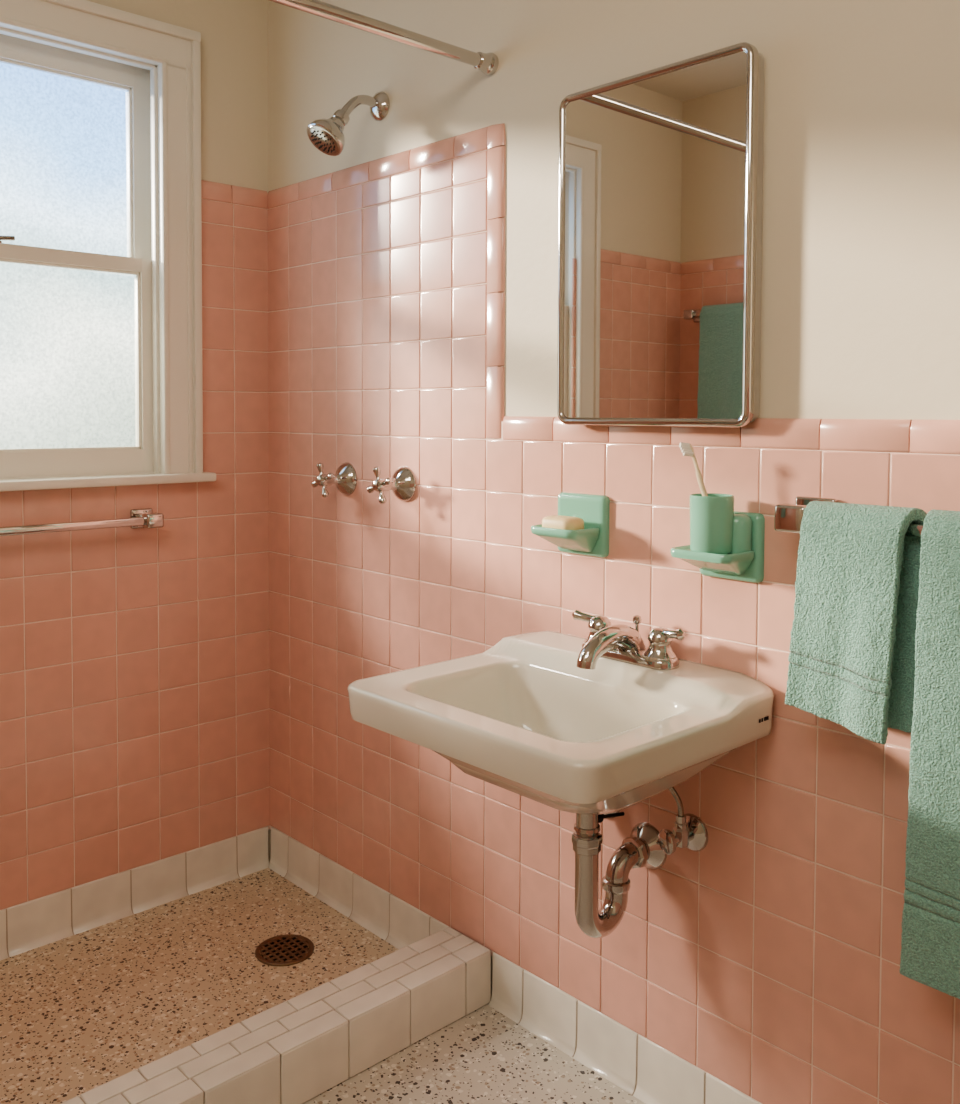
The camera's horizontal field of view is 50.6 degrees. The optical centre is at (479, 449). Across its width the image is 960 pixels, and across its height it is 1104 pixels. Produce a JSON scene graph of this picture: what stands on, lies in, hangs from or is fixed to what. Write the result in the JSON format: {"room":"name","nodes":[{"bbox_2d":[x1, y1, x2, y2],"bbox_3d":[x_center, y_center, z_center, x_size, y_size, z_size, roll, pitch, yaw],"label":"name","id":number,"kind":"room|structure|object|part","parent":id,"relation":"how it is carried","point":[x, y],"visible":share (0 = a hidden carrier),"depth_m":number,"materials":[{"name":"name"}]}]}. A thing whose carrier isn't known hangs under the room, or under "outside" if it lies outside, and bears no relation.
{"room":"bathroom","nodes":[
{"label":"bathroom","id":0,"kind":"room"},
{"bbox_2d":[87,0,267,85],"bbox_3d":[-1.367,-1.143,2.061,2.063,0.378,0.130,-2,3,-43],"label":"plaster","id":1,"kind":"object","parent":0,"point":[234,33],"depth_m":2.63,"materials":[{"name":"beige paint"}]},
{"bbox_2d":[0,868,398,1103],"bbox_3d":[-1.016,1.200,1.855,1.933,0.054,0.788,-2,3,-43],"label":"shower pan","id":2,"kind":"object","parent":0,"point":[81,1012],"visible":0.6,"depth_m":2.22,"materials":[{"name":"beige stone"}]},
{"bbox_2d":[61,927,490,1103],"bbox_3d":[-0.722,1.129,1.538,1.913,0.113,0.136,-2,3,-43],"label":"shower curb","id":3,"kind":"object","parent":2,"relation":"on","point":[293,1051],"visible":1,"depth_m":1.89,"materials":[{"name":"beige tile"}]},
{"bbox_2d":[255,934,313,966],"bbox_3d":[-0.451,1.155,2.345,0.134,0.009,0.134,-2,3,-43],"label":"floor drain","id":4,"kind":"object","parent":2,"relation":"on","point":[287,949],"visible":1,"depth_m":2.34,"materials":[{"name":"brown metal"}]},
{"bbox_2d":[201,69,267,192],"bbox_3d":[-0.723,-0.456,2.688,0.297,1.037,0.130,-2,3,-43],"label":"plaster","id":5,"kind":"object","parent":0,"point":[234,111],"visible":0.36,"depth_m":2.66,"materials":[{"name":"beige paint"}]},
{"bbox_2d":[303,1003,644,1103],"bbox_3d":[-0.198,1.250,0.573,2.484,0.054,2.052,-2,3,-43],"label":"floor","id":6,"kind":"structure","parent":0,"point":[484,1056],"depth_m":1.91,"materials":[{"name":"white stone"}]},
{"bbox_2d":[268,0,959,995],"bbox_3d":[0.466,-0.048,1.730,0.138,2.527,3.175,-2,3,-43],"label":"plaster","id":7,"kind":"object","parent":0,"point":[860,274],"depth_m":1.63,"materials":[{"name":"beige paint"}]},
{"bbox_2d":[0,0,193,477],"bbox_3d":[-1.202,-0.473,2.227,1.193,1.102,0.151,-2,3,-43],"label":"window","id":8,"kind":"structure","parent":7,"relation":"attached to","point":[17,46],"depth_m":2.52,"materials":[{"name":"white wood"}]},
{"bbox_2d":[0,235,14,240],"bbox_3d":[-1.086,-0.478,2.304,0.056,0.017,0.011,-1,2,-32],"label":"lever","id":9,"kind":"object","parent":8,"relation":"attached to","point":[11,238],"visible":1,"depth_m":2.31,"materials":[{"name":"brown metal"}]},
{"bbox_2d":[0,62,128,256],"bbox_3d":[-1.218,-0.679,2.238,0.930,0.432,0.001,-2,3,-43],"label":"window pane","id":10,"kind":"object","parent":8,"relation":"attached to","point":[64,140],"depth_m":2.44,"materials":[{"name":"glass"}]},
{"bbox_2d":[0,58,130,90],"bbox_3d":[-1.218,-0.891,2.231,0.930,0.009,0.023,-2,3,-43],"label":"bead","id":11,"kind":"object","parent":8,"relation":"attached to","point":[2,60],"visible":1,"depth_m":2.43,"materials":[{"name":"white wood"}]},
{"bbox_3d":[-1.217,-0.921,2.229,0.930,0.054,0.035,-2,3,-43],"label":"sash rail","id":12,"kind":"part","parent":8,"relation":"part of","materials":[{"name":"white wood"}]},
{"bbox_2d":[0,262,136,448],"bbox_3d":[-1.192,-0.211,2.225,0.930,0.442,0.001,-2,3,-43],"label":"window pane","id":13,"kind":"object","parent":8,"relation":"attached to","point":[68,352],"depth_m":2.42,"materials":[{"name":"white glass"}]},
{"bbox_2d":[0,258,139,274],"bbox_3d":[-1.192,-0.428,2.218,0.930,0.009,0.022,-2,3,-43],"label":"bead","id":14,"kind":"object","parent":8,"relation":"attached to","point":[1,259],"visible":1,"depth_m":2.40,"materials":[{"name":"white wood"}]},
{"bbox_2d":[0,446,139,452],"bbox_3d":[-1.194,0.007,2.234,0.930,0.009,0.022,-2,3,-43],"label":"bead","id":15,"kind":"object","parent":8,"relation":"on","point":[131,447],"visible":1,"depth_m":2.42,"materials":[{"name":"white wood"}]},
{"bbox_3d":[-1.192,-0.448,2.217,0.930,0.032,0.034,-2,3,-43],"label":"sash rail","id":16,"kind":"part","parent":8,"relation":"part of","materials":[{"name":"white wood"}]},
{"bbox_3d":[-1.194,0.040,2.234,0.930,0.059,0.034,-2,3,-43],"label":"lower sash bottom rail","id":17,"kind":"part","parent":8,"relation":"part of","materials":[{"name":"white wood"}]},
{"bbox_2d":[0,472,154,479],"bbox_3d":[-1.222,0.079,2.267,1.064,0.027,0.140,-2,3,-43],"label":"sill","id":18,"kind":"structure","parent":8,"relation":"attached to","point":[141,472],"depth_m":2.41,"materials":[{"name":"white wood"}]},
{"bbox_2d":[0,472,215,491],"bbox_3d":[-1.167,0.083,2.207,1.254,0.023,0.108,-2,3,-43],"label":"stool","id":19,"kind":"object","parent":18,"relation":"on","point":[133,479],"visible":0.8,"depth_m":2.40,"materials":[{"name":"white"}]},
{"bbox_2d":[0,17,166,65],"bbox_3d":[-1.155,-0.944,2.161,1.029,0.015,0.032,-2,3,-43],"label":"bead","id":20,"kind":"object","parent":8,"relation":"attached to","point":[7,23],"visible":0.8,"depth_m":2.36,"materials":[{"name":"white wood"}]},
{"bbox_2d":[41,0,200,41],"bbox_3d":[-1.153,-1.024,2.156,1.203,0.026,0.037,-2,3,-43],"label":"band","id":21,"kind":"object","parent":8,"relation":"attached to","point":[85,6],"visible":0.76,"depth_m":2.42,"materials":[{"name":"white wood"}]},
{"bbox_2d":[127,88,132,257],"bbox_3d":[-0.881,-0.689,2.553,0.009,0.432,0.023,-2,3,-43],"label":"bead","id":22,"kind":"object","parent":8,"relation":"attached to","point":[129,92],"visible":0.56,"depth_m":2.54,"materials":[{"name":"white wood"}]},
{"bbox_2d":[136,273,141,448],"bbox_3d":[-0.855,-0.221,2.540,0.009,0.442,0.022,-2,3,-43],"label":"bead","id":23,"kind":"object","parent":8,"relation":"attached to","point":[138,287],"visible":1,"depth_m":2.53,"materials":[{"name":"white wood"}]},
{"bbox_3d":[-0.861,-0.700,2.569,0.045,0.518,0.036,-2,3,-43],"label":"upper sash stile","id":24,"kind":"part","parent":8,"relation":"part of","materials":[{"name":"white wood"}]},
{"bbox_3d":[-0.836,-0.208,2.558,0.045,0.534,0.035,-2,3,-43],"label":"lower sash stile","id":25,"kind":"part","parent":8,"relation":"part of","materials":[{"name":"white wood"}]},
{"bbox_2d":[150,66,159,473],"bbox_3d":[-0.806,-0.449,2.537,0.022,1.023,0.025,-2,3,-43],"label":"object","id":26,"kind":"object","parent":8,"relation":"attached to","point":[153,72],"visible":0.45,"depth_m":2.53,"materials":[{"name":"white wood"}]},
{"bbox_2d":[157,62,169,473],"bbox_3d":[-0.787,-0.444,2.525,0.016,1.026,0.031,-2,3,-43],"label":"bead","id":27,"kind":"object","parent":8,"relation":"attached to","point":[162,68],"visible":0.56,"depth_m":2.52,"materials":[{"name":"white wood"}]},
{"bbox_3d":[-0.758,-0.442,2.556,0.097,1.020,0.027,-2,3,-43],"label":"casing","id":28,"kind":"part","parent":8,"relation":"part of","materials":[{"name":"white wood"}]},
{"bbox_2d":[186,62,192,472],"bbox_3d":[-0.741,-0.451,2.569,0.011,1.037,0.029,-2,3,-43],"label":"fillet","id":29,"kind":"object","parent":8,"relation":"attached to","point":[188,157],"visible":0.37,"depth_m":2.56,"materials":[{"name":"white wood"}]},
{"bbox_2d":[191,40,202,472],"bbox_3d":[-0.723,-0.480,2.579,0.022,1.093,0.037,-2,3,-43],"label":"band","id":30,"kind":"object","parent":8,"relation":"attached to","point":[195,45],"visible":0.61,"depth_m":2.56,"materials":[{"name":"white"}]},
{"bbox_2d":[0,826,268,960],"bbox_3d":[-1.282,1.109,2.130,1.920,0.110,0.023,-2,3,-43],"label":"baseboard","id":31,"kind":"structure","parent":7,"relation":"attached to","point":[45,920],"depth_m":2.51,"materials":[{"name":"white tile"}]},
{"bbox_2d":[0,199,269,909],"bbox_3d":[-1.278,0.215,2.105,1.931,1.677,0.008,-2,3,-43],"label":"tiles","id":32,"kind":"structure","parent":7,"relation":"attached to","point":[47,597],"depth_m":2.54,"materials":[{"name":"pink tile"}]},
{"bbox_2d":[0,508,163,535],"bbox_3d":[-1.108,0.180,2.197,0.875,0.048,0.085,-2,3,-43],"label":"towel bar","id":33,"kind":"object","parent":32,"relation":"attached to","point":[139,518],"visible":1,"depth_m":2.36,"materials":[{"name":"silver metal"}]},
{"bbox_3d":[-1.093,0.181,2.179,0.815,0.019,0.019,-2,3,-43],"label":"rail","id":34,"kind":"part","parent":33,"relation":"part of","materials":[{"name":"silver metal"}]},
{"bbox_3d":[-0.834,0.170,2.503,0.056,0.048,0.011,-2,3,-43],"label":"plate","id":35,"kind":"part","parent":33,"relation":"part of","materials":[{"name":"silver metal"}]},
{"bbox_2d":[0,474,269,909],"bbox_3d":[-1.278,0.575,2.117,1.933,0.981,0.001,-2,3,-43],"label":"lower grout","id":36,"kind":"object","parent":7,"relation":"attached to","point":[197,558],"visible":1,"depth_m":2.49,"materials":[{"name":"beige"}]},
{"bbox_2d":[6,829,268,956],"bbox_3d":[-1.282,1.110,2.130,1.922,0.110,0.022,-2,3,-43],"label":"grout","id":37,"kind":"object","parent":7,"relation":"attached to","point":[268,829],"visible":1,"depth_m":2.52,"materials":[{"name":"beige"}]},
{"bbox_2d":[201,180,267,208],"bbox_3d":[-1.274,-0.649,2.073,1.920,0.049,0.009,-2,3,-43],"label":"cap","id":38,"kind":"object","parent":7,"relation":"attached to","point":[215,191],"visible":0.78,"depth_m":2.65,"materials":[{"name":"pink tile"}]},
{"bbox_2d":[202,199,268,474],"bbox_3d":[-0.658,-0.307,2.659,0.248,0.747,0.001,-2,3,-43],"label":"grout","id":39,"kind":"object","parent":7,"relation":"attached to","point":[233,226],"visible":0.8,"depth_m":2.67,"materials":[{"name":"beige"}]},
{"bbox_2d":[269,830,270,862],"bbox_3d":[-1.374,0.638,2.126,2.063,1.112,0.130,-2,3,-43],"label":"grout","id":40,"kind":"object","parent":7,"relation":"attached to","point":[269,830],"depth_m":2.80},
{"bbox_2d":[307,91,389,155],"bbox_3d":[-0.301,-0.746,2.301,0.194,0.168,0.091,-2,3,-43],"label":"shower head","id":41,"kind":"object","parent":7,"relation":"attached to","point":[327,135],"visible":1,"depth_m":2.27},
{"bbox_3d":[-0.275,-0.780,2.325,0.116,0.069,0.021,-2,3,-43],"label":"arm","id":42,"kind":"part","parent":41,"relation":"part of","materials":[{"name":"silver metal"}]},
{"bbox_2d":[285,836,429,939],"bbox_3d":[-0.321,1.100,2.512,0.022,0.110,0.745,-2,3,-43],"label":"grout","id":43,"kind":"object","parent":7,"relation":"attached to","point":[288,836],"visible":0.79,"depth_m":2.40,"materials":[{"name":"beige"}]},
{"bbox_2d":[267,127,487,208],"bbox_3d":[-0.276,-0.657,2.414,0.009,0.049,0.856,-2,3,-43],"label":"cap","id":44,"kind":"object","parent":7,"relation":"attached to","point":[474,141],"depth_m":2.35,"materials":[{"name":"pink tile"}]},
{"bbox_2d":[268,150,486,945],"bbox_3d":[-0.281,0.206,2.448,0.008,1.677,0.861,-2,3,-43],"label":"shower tiles","id":45,"kind":"structure","parent":7,"relation":"attached to","point":[451,413],"depth_m":2.40,"materials":[{"name":"pink tile"}]},
{"bbox_2d":[311,462,357,497],"bbox_3d":[-0.355,0.073,2.459,0.093,0.083,0.083,-2,3,-43],"label":"shower valve","id":46,"kind":"object","parent":45,"relation":"attached to","point":[345,479],"visible":1,"depth_m":2.46,"materials":[{"name":"silver metal"}]},
{"bbox_2d":[367,466,416,503],"bbox_3d":[-0.202,0.080,2.295,0.093,0.083,0.083,-2,3,-43],"label":"shower valve","id":47,"kind":"object","parent":45,"relation":"attached to","point":[402,483],"visible":1,"depth_m":2.29,"materials":[{"name":"silver metal"}]},
{"bbox_2d":[268,146,497,955],"bbox_3d":[-0.271,0.193,2.434,0.001,1.728,0.896,-2,3,-43],"label":"grout","id":48,"kind":"object","parent":7,"relation":"attached to","point":[420,194],"depth_m":2.35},
{"bbox_2d":[269,0,498,75],"bbox_3d":[-0.684,-0.771,1.434,1.933,0.045,0.045,-2,3,-43],"label":"shower curtain rod","id":49,"kind":"object","parent":7,"relation":"attached to","point":[488,63],"visible":1,"depth_m":1.91,"materials":[{"name":"silver metal"}]},
{"bbox_3d":[0.032,-0.321,2.094,0.009,0.595,0.049,-2,3,-43],"label":"shower edge","id":50,"kind":"part","parent":7,"relation":"part of","materials":[{"name":"pink tile"}]},
{"bbox_3d":[0.034,-0.644,2.082,0.009,0.049,0.049,-2,3,-43],"label":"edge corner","id":51,"kind":"part","parent":7,"relation":"part of","materials":[{"name":"pink tile"}]},
{"bbox_2d":[268,827,760,1103],"bbox_3d":[0.414,1.131,1.722,0.023,0.110,2.903,-2,3,-43],"label":"baseboard","id":52,"kind":"structure","parent":7,"relation":"attached to","point":[605,1046],"depth_m":2.04,"materials":[{"name":"white tile"}]},
{"bbox_2d":[489,964,705,1103],"bbox_3d":[0.715,1.144,1.401,0.022,0.110,2.025,-2,3,-43],"label":"grout","id":53,"kind":"object","parent":7,"relation":"attached to","point":[492,964],"visible":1,"depth_m":1.97,"materials":[{"name":"beige"}]},
{"bbox_2d":[557,42,763,426],"bbox_3d":[0.302,-0.348,1.775,0.044,0.613,0.417,-2,3,-43],"label":"mirror","id":54,"kind":"object","parent":7,"relation":"attached to","point":[661,168],"visible":1,"depth_m":1.74,"materials":[{"name":"silver mirror"}]},
{"bbox_2d":[484,440,959,1103],"bbox_3d":[0.712,0.549,1.393,0.008,1.077,2.049,-2,3,-43],"label":"wainscot tiles","id":55,"kind":"structure","parent":7,"relation":"attached to","point":[850,770],"depth_m":1.70,"materials":[{"name":"pink tile"}]},
{"bbox_2d":[348,631,773,814],"bbox_3d":[0.124,0.479,1.671,0.478,0.222,0.548,-2,3,-43],"label":"sink","id":56,"kind":"object","parent":55,"relation":"attached to","point":[518,715],"visible":1,"depth_m":1.61,"materials":[{"name":"beige ceramic"}]},
{"bbox_2d":[572,812,666,937],"bbox_3d":[0.233,0.713,1.765,0.207,0.247,0.082,-2,3,-43],"label":"trap","id":57,"kind":"object","parent":56,"relation":"attached to","point":[642,848],"visible":0.88,"depth_m":1.74,"materials":[{"name":"silver metal"}]},
{"bbox_3d":[0.222,0.625,1.732,0.066,0.015,0.006,-1,3,-38],"label":"pivot rod","id":58,"kind":"part","parent":57,"relation":"part of","materials":[{"name":"black metal"}]},
{"bbox_2d":[572,610,684,669],"bbox_3d":[0.252,0.329,1.769,0.180,0.073,0.176,0,2,0],"label":"faucet","id":59,"kind":"object","parent":56,"relation":"on","point":[624,643],"visible":1,"depth_m":1.72,"materials":[{"name":"silver metal"}]},
{"bbox_3d":[0.197,0.305,1.835,0.066,0.027,0.021,1,2,31],"label":"lever","id":60,"kind":"part","parent":59,"relation":"part of","materials":[{"name":"silver metal"}]},
{"bbox_3d":[0.215,0.325,1.825,0.056,0.052,0.056,-2,3,-43],"label":"handle","id":61,"kind":"part","parent":59,"relation":"part of","materials":[{"name":"silver metal"}]},
{"bbox_3d":[0.225,0.334,1.743,0.158,0.064,0.054,-2,3,-43],"label":"spout","id":62,"kind":"part","parent":59,"relation":"part of","materials":[{"name":"silver metal"}]},
{"bbox_3d":[0.261,0.357,1.777,0.058,0.018,0.199,-2,3,-43],"label":"plate","id":63,"kind":"part","parent":59,"relation":"part of","materials":[{"name":"silver metal"}]},
{"bbox_3d":[0.277,0.322,1.790,0.016,0.060,0.016,-2,3,-43],"label":"lift rod","id":64,"kind":"part","parent":59,"relation":"part of","materials":[{"name":"silver metal"}]},
{"bbox_3d":[0.306,0.329,1.727,0.056,0.052,0.056,-2,3,-43],"label":"handle","id":65,"kind":"part","parent":59,"relation":"part of","materials":[{"name":"silver metal"}]},
{"bbox_3d":[0.319,0.311,1.708,0.021,0.027,0.066,-1,3,-35],"label":"lever","id":66,"kind":"part","parent":59,"relation":"part of","materials":[{"name":"silver metal"}]},
{"bbox_2d":[531,492,609,557],"bbox_3d":[0.165,0.143,1.895,0.097,0.116,0.122,-2,3,-43],"label":"soap dish","id":67,"kind":"object","parent":55,"relation":"attached to","point":[593,540],"visible":0.86,"depth_m":1.89,"materials":[{"name":"green ceramic"}]},
{"bbox_2d":[542,515,583,529],"bbox_3d":[0.154,0.140,1.890,0.052,0.031,0.078,-2,3,-43],"label":"soap bar","id":68,"kind":"object","parent":67,"relation":"on","point":[554,521],"depth_m":1.87,"materials":[{"name":"beige wax"}]},
{"bbox_2d":[531,524,599,551],"bbox_3d":[0.159,0.167,1.895,0.088,0.048,0.112,-2,3,-43],"label":"tray","id":69,"kind":"object","parent":67,"relation":"on","point":[587,539],"depth_m":1.87,"materials":[{"name":"green ceramic"}]},
{"bbox_3d":[0.194,0.142,1.923,0.017,0.116,0.122,-2,3,-43],"label":"plate","id":70,"kind":"part","parent":67,"relation":"part of","materials":[{"name":"green ceramic"}]},
{"bbox_2d":[658,787,707,854],"bbox_3d":[0.342,0.612,1.736,0.081,0.168,0.070,-2,3,-43],"label":"supply valve","id":71,"kind":"object","parent":55,"relation":"attached to","point":[689,831],"visible":0.84,"depth_m":1.73,"materials":[{"name":"silver metal"}]},
{"bbox_3d":[0.325,0.665,1.724,0.029,0.041,0.041,-1,2,-26],"label":"oval handle","id":72,"kind":"part","parent":71,"relation":"part of","materials":[{"name":"silver metal"}]},
{"bbox_2d":[670,511,764,582],"bbox_3d":[0.384,0.160,1.658,0.099,0.113,0.123,-2,3,-43],"label":"toothbrush holder","id":73,"kind":"object","parent":55,"relation":"attached to","point":[745,562],"visible":0.83,"depth_m":1.64,"materials":[{"name":"green ceramic"}]},
{"bbox_2d":[689,493,733,553],"bbox_3d":[0.376,0.121,1.649,0.071,0.094,0.071,-2,3,-43],"label":"tumbler","id":74,"kind":"object","parent":73,"relation":"on","point":[712,515],"depth_m":1.62,"materials":[{"name":"green ceramic"}]},
{"bbox_2d":[679,442,707,495],"bbox_3d":[0.362,0.072,1.651,0.044,0.167,0.069,-2,3,-43],"label":"toothbrush","id":75,"kind":"object","parent":74,"relation":"in","point":[687,449],"depth_m":1.65,"materials":[{"name":"white plastic"}]},
{"bbox_2d":[670,545,753,574],"bbox_3d":[0.379,0.183,1.658,0.090,0.041,0.117,-2,3,-43],"label":"tray","id":76,"kind":"object","parent":73,"relation":"on","point":[740,561],"depth_m":1.63,"materials":[{"name":"green ceramic"}]},
{"bbox_3d":[0.416,0.159,1.685,0.017,0.113,0.119,-2,3,-43],"label":"plate","id":77,"kind":"part","parent":73,"relation":"part of","materials":[{"name":"green ceramic"}]},
{"bbox_2d":[730,514,751,553],"bbox_3d":[0.419,0.144,1.650,0.043,0.076,0.043,-2,3,-43],"label":"socket","id":78,"kind":"object","parent":73,"relation":"attached to","point":[742,523],"depth_m":1.63,"materials":[{"name":"green ceramic"}]},
{"bbox_2d":[774,496,922,536],"bbox_3d":[0.733,0.114,1.286,0.085,0.057,0.774,-2,3,-43],"label":"towel bar","id":79,"kind":"object","parent":55,"relation":"attached to","point":[788,517],"visible":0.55,"depth_m":1.52,"materials":[{"name":"silver metal"}]},
{"bbox_3d":[0.519,0.103,1.570,0.011,0.057,0.067,-2,3,-43],"label":"plate","id":80,"kind":"part","parent":79,"relation":"part of","materials":[{"name":"silver metal"}]},
{"bbox_2d":[785,501,926,743],"bbox_3d":[0.537,0.240,1.447,0.085,0.325,0.178,-2,3,-43],"label":"hand towel","id":81,"kind":"object","parent":79,"relation":"hanging from","point":[851,659],"visible":0.92,"depth_m":1.42,"materials":[{"name":"green fabric"}]},
{"bbox_3d":[0.714,0.115,1.269,0.017,0.017,0.706,-2,3,-43],"label":"rail","id":82,"kind":"part","parent":79,"relation":"part of","materials":[{"name":"silver metal"}]},
{"bbox_2d":[899,509,959,998],"bbox_3d":[0.698,0.416,1.274,0.094,0.662,0.310,-2,3,-43],"label":"bath towel","id":83,"kind":"object","parent":79,"relation":"hanging from","point":[930,936],"visible":1,"depth_m":1.34,"materials":[{"name":"green fabric"}]},
{"bbox_2d":[495,421,959,1103],"bbox_3d":[0.721,0.536,1.379,0.001,1.129,2.020,-2,3,-43],"label":"grout","id":84,"kind":"structure","parent":7,"relation":"attached to","point":[501,438],"depth_m":1.68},
{"bbox_2d":[503,416,959,454],"bbox_3d":[0.731,-0.015,1.353,0.009,0.049,1.999,-2,3,-43],"label":"tile trim","id":85,"kind":"structure","parent":7,"relation":"attached to","point":[867,435],"depth_m":1.62,"materials":[{"name":"pink tile"}]}
]}

